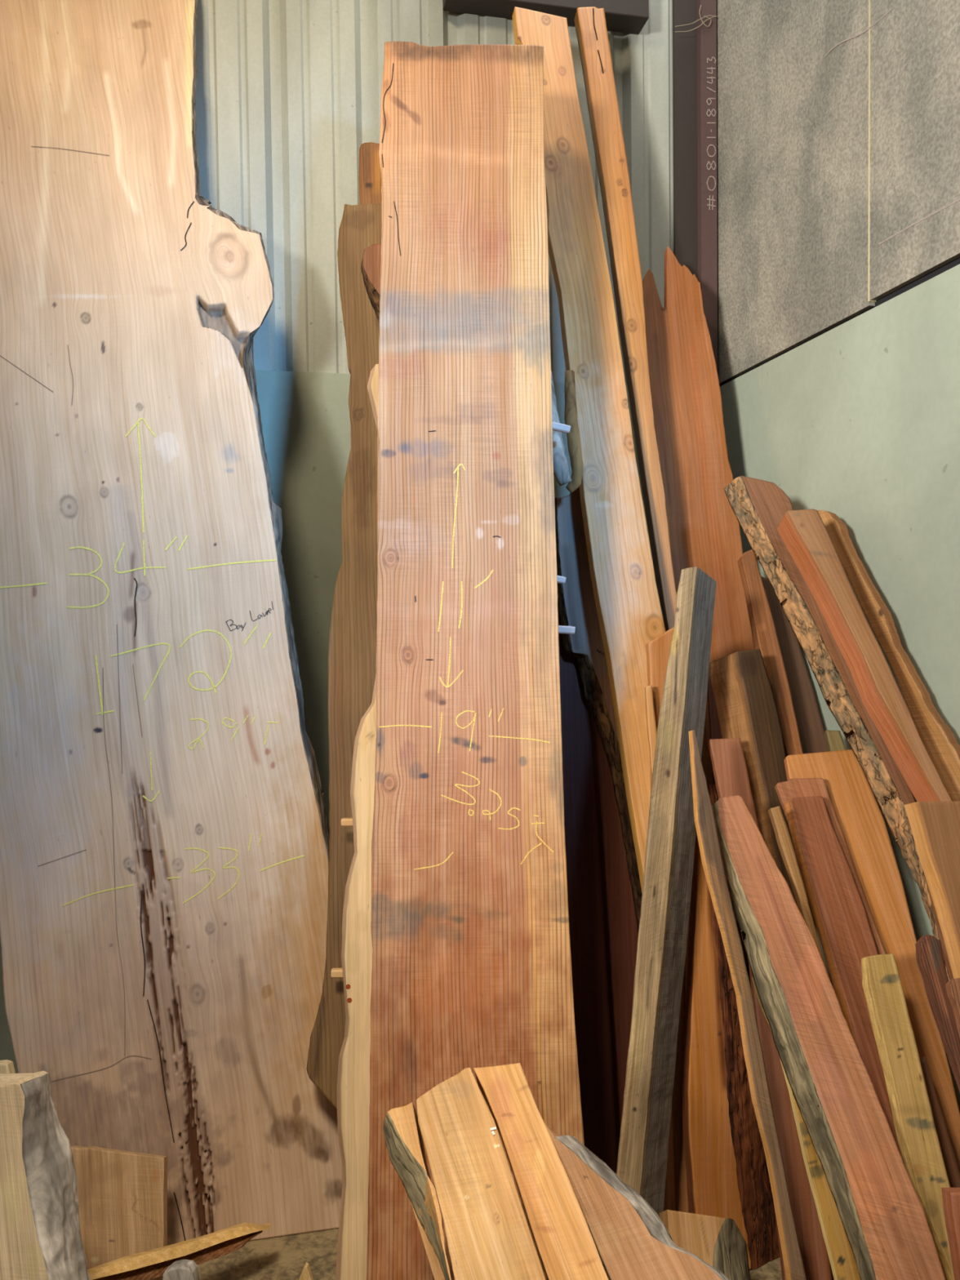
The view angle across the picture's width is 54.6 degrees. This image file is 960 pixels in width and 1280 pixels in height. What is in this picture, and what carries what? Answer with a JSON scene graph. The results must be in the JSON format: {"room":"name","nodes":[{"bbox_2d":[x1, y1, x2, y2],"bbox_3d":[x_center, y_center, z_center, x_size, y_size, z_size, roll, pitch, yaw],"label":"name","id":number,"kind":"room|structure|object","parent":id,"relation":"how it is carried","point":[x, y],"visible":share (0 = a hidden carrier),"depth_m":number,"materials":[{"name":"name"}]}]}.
{"room":"woodworking shop","nodes":[
{"label":"woodworking shop","id":0,"kind":"room"},
{"bbox_2d":[195,0,673,384],"bbox_3d":[-1.197,-0.791,3.050,4.251,4.600,0.032,-1,2,-12],"label":"wall","id":1,"kind":"structure","parent":0,"point":[288,92],"depth_m":3.15,"materials":[{"name":"metal"}]},
{"bbox_2d":[0,369,656,1073],"bbox_3d":[-1.257,0.308,3.050,4.030,2.405,0.012,-1,2,-12],"label":"wall","id":2,"kind":"structure","parent":1,"relation":"attached to","point":[305,419],"depth_m":3.17,"materials":[{"name":"metal"}]},
{"bbox_2d":[442,0,648,34],"bbox_3d":[0.232,-2.279,3.240,0.720,0.195,0.098,-1,2,-12],"label":"girt","id":3,"kind":"object","parent":1,"relation":"attached to","point":[628,16],"visible":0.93,"depth_m":3.23,"materials":[{"name":"metal"}]},
{"bbox_2d":[197,1164,782,1279],"bbox_3d":[0.020,1.645,0.157,8.000,0.100,8.200,-1,2,0],"label":"floor","id":4,"kind":"structure","parent":0,"point":[283,1257],"depth_m":2.28,"materials":[{"name":"concrete"}]},
{"bbox_2d":[0,1059,15,1073],"bbox_3d":[-0.890,1.179,1.720,0.082,0.745,0.208,-2,2,-28],"label":"pale splinter tip","id":5,"kind":"object","parent":4,"relation":"on","point":[6,1066],"visible":0.1,"depth_m":1.77,"materials":[{"name":"beige wood"}]},
{"bbox_2d":[0,1071,90,1279],"bbox_3d":[-0.743,1.158,1.528,0.213,0.796,0.527,-2,3,-39],"label":"slab","id":6,"kind":"object","parent":4,"relation":"on","point":[41,1238],"visible":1,"depth_m":1.57,"materials":[{"name":"grey wood"}]},
{"bbox_2d":[71,1145,168,1279],"bbox_3d":[-0.839,1.369,2.155,0.264,0.333,0.175,-1,2,-2],"label":"plank","id":7,"kind":"object","parent":4,"relation":"on","point":[122,1195],"visible":0.74,"depth_m":2.17,"materials":[{"name":"beige wood"}]},
{"bbox_2d":[0,0,342,1245],"bbox_3d":[-0.963,-0.315,2.636,1.030,3.670,0.848,-1,2,-14],"label":"slab","id":8,"kind":"object","parent":4,"relation":"on","point":[164,833],"visible":0.91,"depth_m":2.57,"materials":[{"name":"brown wood"}]},
{"bbox_2d":[87,1222,271,1279],"bbox_3d":[-0.750,1.351,2.002,0.680,0.149,0.066,-3,3,-43],"label":"plank","id":9,"kind":"object","parent":4,"relation":"on","point":[151,1264],"visible":0.91,"depth_m":2.07,"materials":[{"name":"brown wood"}]},
{"bbox_2d":[162,1259,199,1279],"bbox_3d":[-0.582,1.393,1.834,0.094,0.300,0.089,-1,2,1],"label":"scrap","id":10,"kind":"object","parent":4,"relation":"on","point":[182,1269],"visible":1,"depth_m":1.84,"materials":[{"name":"grey wood"}]},
{"bbox_2d":[298,1262,313,1279],"bbox_3d":[-0.350,1.411,1.883,0.057,0.257,0.083,-1,2,-15],"label":"chip","id":11,"kind":"object","parent":4,"relation":"on","point":[306,1274],"visible":1,"depth_m":1.90,"materials":[{"name":"beige wood"}]},
{"bbox_2d":[306,203,382,1109],"bbox_3d":[-0.160,0.073,2.606,0.557,2.875,0.798,-1,2,3],"label":"slab","id":12,"kind":"object","parent":4,"relation":"on","point":[353,639],"visible":0.22,"depth_m":2.60,"materials":[{"name":"brown wood"}]},
{"bbox_2d":[335,364,379,1279],"bbox_3d":[-0.105,0.376,2.405,0.479,2.284,0.630,-1,2,6],"label":"slab","id":13,"kind":"object","parent":4,"relation":"on","point":[353,1067],"visible":0.1,"depth_m":2.28,"materials":[{"name":"wood"}]},
{"bbox_2d":[331,968,342,977],"bbox_3d":[-0.274,0.838,2.344,0.200,0.022,0.020,-1,2,-2],"label":"stick","id":14,"kind":"object","parent":13,"relation":"attached to","point":[335,972],"visible":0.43,"depth_m":2.33,"materials":[{"name":"brown wood"}]},
{"bbox_2d":[341,817,353,826],"bbox_3d":[-0.259,0.471,2.416,0.200,0.020,0.020,-1,2,-2],"label":"stick","id":15,"kind":"object","parent":13,"relation":"attached to","point":[345,822],"visible":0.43,"depth_m":2.40,"materials":[{"name":"brown wood"}]},
{"bbox_2d":[360,243,381,322],"bbox_3d":[-0.239,-0.956,2.667,0.207,0.362,0.152,-1,2,0],"label":"stub","id":16,"kind":"object","parent":13,"relation":"on","point":[371,265],"visible":0.2,"depth_m":2.65,"materials":[{"name":"brown wood"}]},
{"bbox_2d":[358,142,382,204],"bbox_3d":[-0.203,-0.049,2.724,0.226,3.113,0.790,-1,2,-10],"label":"plank","id":17,"kind":"object","parent":4,"relation":"on","point":[370,175],"visible":0.02,"depth_m":2.99,"materials":[{"name":"brown wood"}]},
{"bbox_2d":[382,1102,451,1279],"bbox_3d":[0.034,1.218,1.361,0.077,0.670,0.988,-2,2,-22],"label":"plank","id":18,"kind":"object","parent":4,"relation":"on","point":[402,1135],"visible":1,"depth_m":1.69,"materials":[{"name":"brown wood"}]},
{"bbox_2d":[365,40,586,1279],"bbox_3d":[-0.035,-0.100,2.397,0.497,3.232,0.846,-1,2,-2],"label":"slab","id":19,"kind":"object","parent":4,"relation":"on","point":[470,932],"visible":0.9,"depth_m":2.35,"materials":[{"name":"orange wood"}]},
{"bbox_2d":[556,575,565,583],"bbox_3d":[0.087,-0.190,2.555,0.298,0.074,0.020,-1,2,1],"label":"stick","id":20,"kind":"object","parent":19,"relation":"attached to","point":[562,580],"visible":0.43,"depth_m":2.54,"materials":[{"name":"white wood"}]},
{"bbox_2d":[552,422,570,433],"bbox_3d":[0.109,-0.629,2.642,0.296,0.086,0.020,-1,2,1],"label":"stick","id":21,"kind":"object","parent":19,"relation":"attached to","point":[558,427],"visible":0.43,"depth_m":2.63,"materials":[{"name":"white wood"}]},
{"bbox_2d":[558,625,575,634],"bbox_3d":[0.108,-0.035,2.526,0.301,0.042,0.020,-1,2,-1],"label":"stick","id":22,"kind":"object","parent":19,"relation":"attached to","point":[562,629],"visible":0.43,"depth_m":2.52,"materials":[{"name":"white wood"}]},
{"bbox_2d":[416,1067,546,1279],"bbox_3d":[0.134,1.194,1.342,0.180,0.715,1.056,-2,2,-23],"label":"left foreground cant","id":23,"kind":"object","parent":4,"relation":"on","point":[489,1237],"visible":1,"depth_m":1.63,"materials":[{"name":"brown wood"}]},
{"bbox_2d":[473,1062,608,1279],"bbox_3d":[0.251,1.187,1.357,0.112,0.725,1.103,-2,2,-24],"label":"plank","id":24,"kind":"object","parent":4,"relation":"on","point":[566,1249],"visible":1,"depth_m":1.63,"materials":[{"name":"beige wood"}]},
{"bbox_2d":[557,597,617,1173],"bbox_3d":[0.282,0.688,2.722,0.154,1.627,0.447,-1,2,-6],"label":"plank","id":25,"kind":"object","parent":4,"relation":"on","point":[584,873],"visible":0.49,"depth_m":2.69,"materials":[{"name":"black wood"}]},
{"bbox_2d":[554,486,642,932],"bbox_3d":[0.395,0.477,2.736,0.200,2.046,0.456,-2,2,-22],"label":"slab","id":26,"kind":"object","parent":4,"relation":"on","point":[577,606],"visible":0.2,"depth_m":2.79,"materials":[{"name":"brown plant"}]},
{"bbox_2d":[512,6,690,1213],"bbox_3d":[0.417,-0.287,2.765,0.199,3.570,0.954,-2,2,-28],"label":"plank","id":27,"kind":"object","parent":4,"relation":"on","point":[628,604],"visible":0.65,"depth_m":2.82,"materials":[{"name":"brown wood"}]},
{"bbox_2d":[551,369,582,493],"bbox_3d":[0.241,-0.622,2.765,0.105,0.381,0.139,-1,2,-7],"label":"plastic bag","id":28,"kind":"object","parent":27,"relation":"attached to","point":[561,471],"visible":0.85,"depth_m":2.73,"materials":[{"name":"blue plastic"}]},
{"bbox_2d":[591,711,638,1159],"bbox_3d":[0.509,0.737,2.876,0.574,1.514,0.408,-1,2,-10],"label":"slab","id":29,"kind":"object","parent":4,"relation":"on","point":[621,934],"visible":0.07,"depth_m":2.81,"materials":[{"name":"brown wood"}]},
{"bbox_2d":[544,1122,728,1279],"bbox_3d":[0.455,1.311,1.579,0.218,0.458,1.180,-2,2,-23],"label":"slab","id":30,"kind":"object","parent":4,"relation":"on","point":[632,1240],"visible":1,"depth_m":1.85,"materials":[{"name":"brown wood"}]},
{"bbox_2d":[573,6,702,762],"bbox_3d":[0.551,-0.322,2.883,0.114,3.629,0.835,-2,2,-23],"label":"plank","id":31,"kind":"object","parent":4,"relation":"on","point":[590,24],"visible":0.56,"depth_m":3.00,"materials":[{"name":"brown wood"}]},
{"bbox_2d":[644,684,675,1210],"bbox_3d":[0.468,0.818,2.384,0.040,1.387,0.299,-1,2,2],"label":"strip","id":32,"kind":"object","parent":4,"relation":"on","point":[669,1191],"visible":0.24,"depth_m":2.32,"materials":[{"name":"orange wood"}]},
{"bbox_2d":[605,566,716,1279],"bbox_3d":[0.453,0.665,2.292,0.092,1.700,0.674,0,2,29],"label":"plank","id":33,"kind":"object","parent":4,"relation":"on","point":[642,1153],"visible":0.85,"depth_m":2.27,"materials":[{"name":"brown wood"}]},
{"bbox_2d":[645,626,688,1213],"bbox_3d":[0.499,0.730,2.451,0.131,1.557,0.394,0,2,14],"label":"board","id":34,"kind":"object","parent":4,"relation":"on","point":[657,650],"visible":0.12,"depth_m":2.38,"materials":[{"name":"brown wood"}]},
{"bbox_2d":[672,0,717,371],"bbox_3d":[0.797,-0.829,3.432,0.150,4.600,0.048,-1,2,-12],"label":"steel column","id":35,"kind":"structure","parent":4,"relation":"on","point":[694,51],"depth_m":3.39,"materials":[{"name":"brown metal"}]},
{"bbox_2d":[675,4,717,32],"bbox_3d":[0.779,-2.234,3.349,0.165,0.107,0.003,-1,2,-12],"label":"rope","id":36,"kind":"object","parent":35,"relation":"attached to","point":[700,5],"visible":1,"depth_m":3.35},
{"bbox_2d":[642,246,755,784],"bbox_3d":[0.753,0.066,2.960,0.278,2.843,0.707,-1,2,-14],"label":"board","id":37,"kind":"object","parent":4,"relation":"on","point":[704,531],"visible":0.41,"depth_m":3.09,"materials":[{"name":"brown wood"}]},
{"bbox_2d":[659,1209,751,1279],"bbox_3d":[0.494,1.386,1.943,0.194,0.282,0.287,-1,2,0],"label":"wood block","id":38,"kind":"object","parent":4,"relation":"on","point":[718,1242],"visible":0.67,"depth_m":2.01,"materials":[{"name":"brown wood"}]},
{"bbox_2d":[706,675,751,990],"bbox_3d":[0.754,0.782,2.761,0.085,1.426,0.299,-1,2,-2],"label":"board","id":39,"kind":"object","parent":4,"relation":"on","point":[715,732],"visible":0.06,"depth_m":2.84,"materials":[{"name":"brown wood"}]},
{"bbox_2d":[681,783,779,1270],"bbox_3d":[0.584,0.949,2.357,0.270,1.124,0.310,-2,2,-23],"label":"board","id":40,"kind":"object","parent":4,"relation":"on","point":[727,1176],"visible":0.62,"depth_m":2.31,"materials":[{"name":"brown wood"}]},
{"bbox_2d":[688,729,806,1279],"bbox_3d":[0.588,0.871,2.035,0.054,1.303,0.452,-2,2,-23],"label":"board","id":41,"kind":"object","parent":4,"relation":"on","point":[704,815],"visible":1,"depth_m":2.05,"materials":[{"name":"brown wood"}]},
{"bbox_2d":[707,737,831,1279],"bbox_3d":[0.706,0.891,2.244,0.133,1.245,0.550,-1,2,-5],"label":"board","id":42,"kind":"object","parent":4,"relation":"on","point":[728,762],"visible":0.34,"depth_m":2.15,"materials":[{"name":"brown wood"}]},
{"bbox_2d":[708,648,834,1279],"bbox_3d":[0.808,0.770,2.405,0.156,1.473,0.710,-1,2,-13],"label":"plank","id":43,"kind":"object","parent":4,"relation":"on","point":[745,704],"visible":0.26,"depth_m":2.55,"materials":[{"name":"brown wood"}]},
{"bbox_2d":[737,549,833,987],"bbox_3d":[0.902,0.615,2.486,0.076,1.774,0.992,-1,2,-6],"label":"board","id":44,"kind":"object","parent":4,"relation":"on","point":[765,638],"visible":0.33,"depth_m":2.77,"materials":[{"name":"brown wood"}]},
{"bbox_2d":[760,576,828,753],"bbox_3d":[0.984,0.645,2.569,0.141,1.707,1.004,-1,2,-4],"label":"board","id":45,"kind":"object","parent":4,"relation":"on","point":[810,725],"visible":0.16,"depth_m":2.83,"materials":[{"name":"brown wood"}]},
{"bbox_2d":[768,805,831,982],"bbox_3d":[0.814,0.962,1.981,0.032,1.119,0.586,-1,2,-22],"label":"strip","id":46,"kind":"object","parent":4,"relation":"on","point":[784,841],"visible":0.33,"depth_m":2.16,"materials":[{"name":"brown wood"}]},
{"bbox_2d":[751,977,860,1279],"bbox_3d":[0.728,1.153,1.986,0.065,0.738,0.438,-1,2,-16],"label":"board","id":47,"kind":"object","parent":4,"relation":"on","point":[842,1260],"visible":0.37,"depth_m":1.96,"materials":[{"name":"beige wood"}]},
{"bbox_2d":[711,795,945,1279],"bbox_3d":[0.752,0.955,1.884,0.148,1.141,0.914,-1,2,-19],"label":"plank","id":48,"kind":"object","parent":4,"relation":"on","point":[881,1211],"visible":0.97,"depth_m":1.92,"materials":[{"name":"red wood"}]},
{"bbox_2d":[724,475,953,980],"bbox_3d":[1.012,0.523,2.219,0.164,1.975,1.254,-1,2,-19],"label":"slab","id":49,"kind":"object","parent":4,"relation":"on","point":[759,506],"visible":0.64,"depth_m":2.46,"materials":[{"name":"brown wood"}]},
{"bbox_2d":[783,795,903,1162],"bbox_3d":[0.900,0.960,2.054,0.142,1.116,0.681,-1,2,-12],"label":"plank","id":50,"kind":"object","parent":4,"relation":"on","point":[838,912],"visible":0.55,"depth_m":2.20,"materials":[{"name":"brown wood"}]},
{"bbox_2d":[777,508,951,801],"bbox_3d":[1.052,0.595,1.913,0.095,1.851,1.361,-1,2,-17],"label":"board","id":51,"kind":"object","parent":4,"relation":"on","point":[804,534],"visible":0.89,"depth_m":2.26,"materials":[{"name":"brown wood"}]},
{"bbox_2d":[774,777,959,1171],"bbox_3d":[0.947,0.941,2.116,0.131,1.147,0.732,-1,2,-19],"label":"plank","id":52,"kind":"object","parent":4,"relation":"on","point":[798,787],"visible":0.12,"depth_m":2.39,"materials":[{"name":"brown wood"}]},
{"bbox_2d":[783,749,959,1163],"bbox_3d":[1.014,0.907,2.177,0.200,1.209,0.766,-1,2,-16],"label":"plank","id":53,"kind":"object","parent":4,"relation":"on","point":[860,820],"visible":0.48,"depth_m":2.32,"materials":[{"name":"brown wood"}]},
{"bbox_2d":[817,510,959,801],"bbox_3d":[1.163,0.585,1.959,0.064,1.867,1.528,-1,2,-14],"label":"slab","id":54,"kind":"object","parent":4,"relation":"on","point":[940,742],"visible":0.91,"depth_m":2.33,"materials":[{"name":"brown wood"}]},
{"bbox_2d":[823,729,959,1112],"bbox_3d":[1.078,0.881,2.292,0.052,1.252,0.645,-1,2,-20],"label":"board","id":55,"kind":"object","parent":4,"relation":"on","point":[834,740],"visible":0.09,"depth_m":2.54,"materials":[{"name":"brown wood"}]},
{"bbox_2d":[861,953,954,1279],"bbox_3d":[0.895,1.115,1.827,0.081,0.822,0.546,-1,2,-2],"label":"plank","id":56,"kind":"object","parent":4,"relation":"on","point":[916,1132],"visible":0.88,"depth_m":1.92,"materials":[{"name":"beige wood"}]},
{"bbox_2d":[903,800,959,978],"bbox_3d":[1.024,0.931,1.726,0.164,1.193,0.551,-1,2,-14],"label":"plank","id":57,"kind":"object","parent":4,"relation":"on","point":[935,826],"visible":1,"depth_m":1.88,"materials":[{"name":"wood"}]},
{"bbox_2d":[915,934,959,1093],"bbox_3d":[0.938,1.061,1.644,0.051,0.941,0.475,-1,2,-12],"label":"plank","id":58,"kind":"object","parent":4,"relation":"on","point":[929,953],"visible":0.94,"depth_m":1.80,"materials":[{"name":"brown wood"}]},
{"bbox_2d":[920,1056,959,1187],"bbox_3d":[0.991,1.218,1.867,0.044,0.611,0.362,-1,2,-6],"label":"thin shadowed lath","id":59,"kind":"object","parent":4,"relation":"on","point":[953,1171],"visible":0.55,"depth_m":1.96,"materials":[{"name":"brown wood"}]},
{"bbox_2d":[941,1187,959,1279],"bbox_3d":[0.778,1.215,1.401,0.080,0.653,0.277,0,2,8],"label":"block","id":60,"kind":"object","parent":4,"relation":"on","point":[950,1196],"visible":1,"depth_m":1.49,"materials":[{"name":"brown wood"}]},
{"bbox_2d":[945,977,959,1038],"bbox_3d":[0.911,1.083,1.526,0.065,0.906,0.464,-1,2,-1],"label":"chunk","id":61,"kind":"object","parent":4,"relation":"on","point":[953,986],"visible":1,"depth_m":1.71,"materials":[{"name":"brown wood"}]},
{"bbox_2d":[715,6,959,386],"bbox_3d":[1.460,-0.753,0.994,0.070,4.600,5.300,-1,2,-12],"label":"trim","id":62,"kind":"structure","parent":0,"point":[949,265],"depth_m":2.44,"materials":[{"name":"black metal"}]},
{"bbox_2d":[715,0,875,384],"bbox_3d":[0.970,-2.024,2.963,0.018,2.183,0.908,-1,2,-12],"label":"panel","id":63,"kind":"object","parent":62,"relation":"attached to","point":[793,119],"depth_m":2.94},
{"bbox_2d":[720,263,959,1096],"bbox_3d":[1.442,0.347,0.969,0.018,2.405,5.188,-1,2,-12],"label":"wall","id":64,"kind":"structure","parent":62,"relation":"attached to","point":[858,422],"depth_m":2.49,"materials":[{"name":"paint"}]},
{"bbox_2d":[823,8,891,57],"bbox_3d":[1.044,-1.682,2.584,0.001,0.059,0.312,-1,2,-12],"label":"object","id":65,"kind":"structure","parent":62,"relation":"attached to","point":[855,36],"depth_m":2.57,"materials":[{"name":"beige"}]},
{"bbox_2d":[867,0,875,302],"bbox_3d":[1.064,-2.015,2.516,0.021,2.173,0.006,-1,2,-12],"label":"trim","id":66,"kind":"structure","parent":62,"relation":"attached to","point":[868,300],"depth_m":2.54,"materials":[{"name":"beige metal"}]},
{"bbox_2d":[869,0,959,300],"bbox_3d":[1.190,-1.997,1.919,0.019,2.171,1.218,-1,2,-12],"label":"panel","id":67,"kind":"object","parent":62,"relation":"attached to","point":[915,116],"depth_m":2.36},
{"bbox_2d":[878,198,959,244],"bbox_3d":[1.105,-1.055,2.354,0.001,0.016,0.309,-1,2,-12],"label":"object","id":68,"kind":"structure","parent":62,"relation":"attached to","point":[957,200],"depth_m":2.33,"materials":[{"name":"beige"}]}
]}

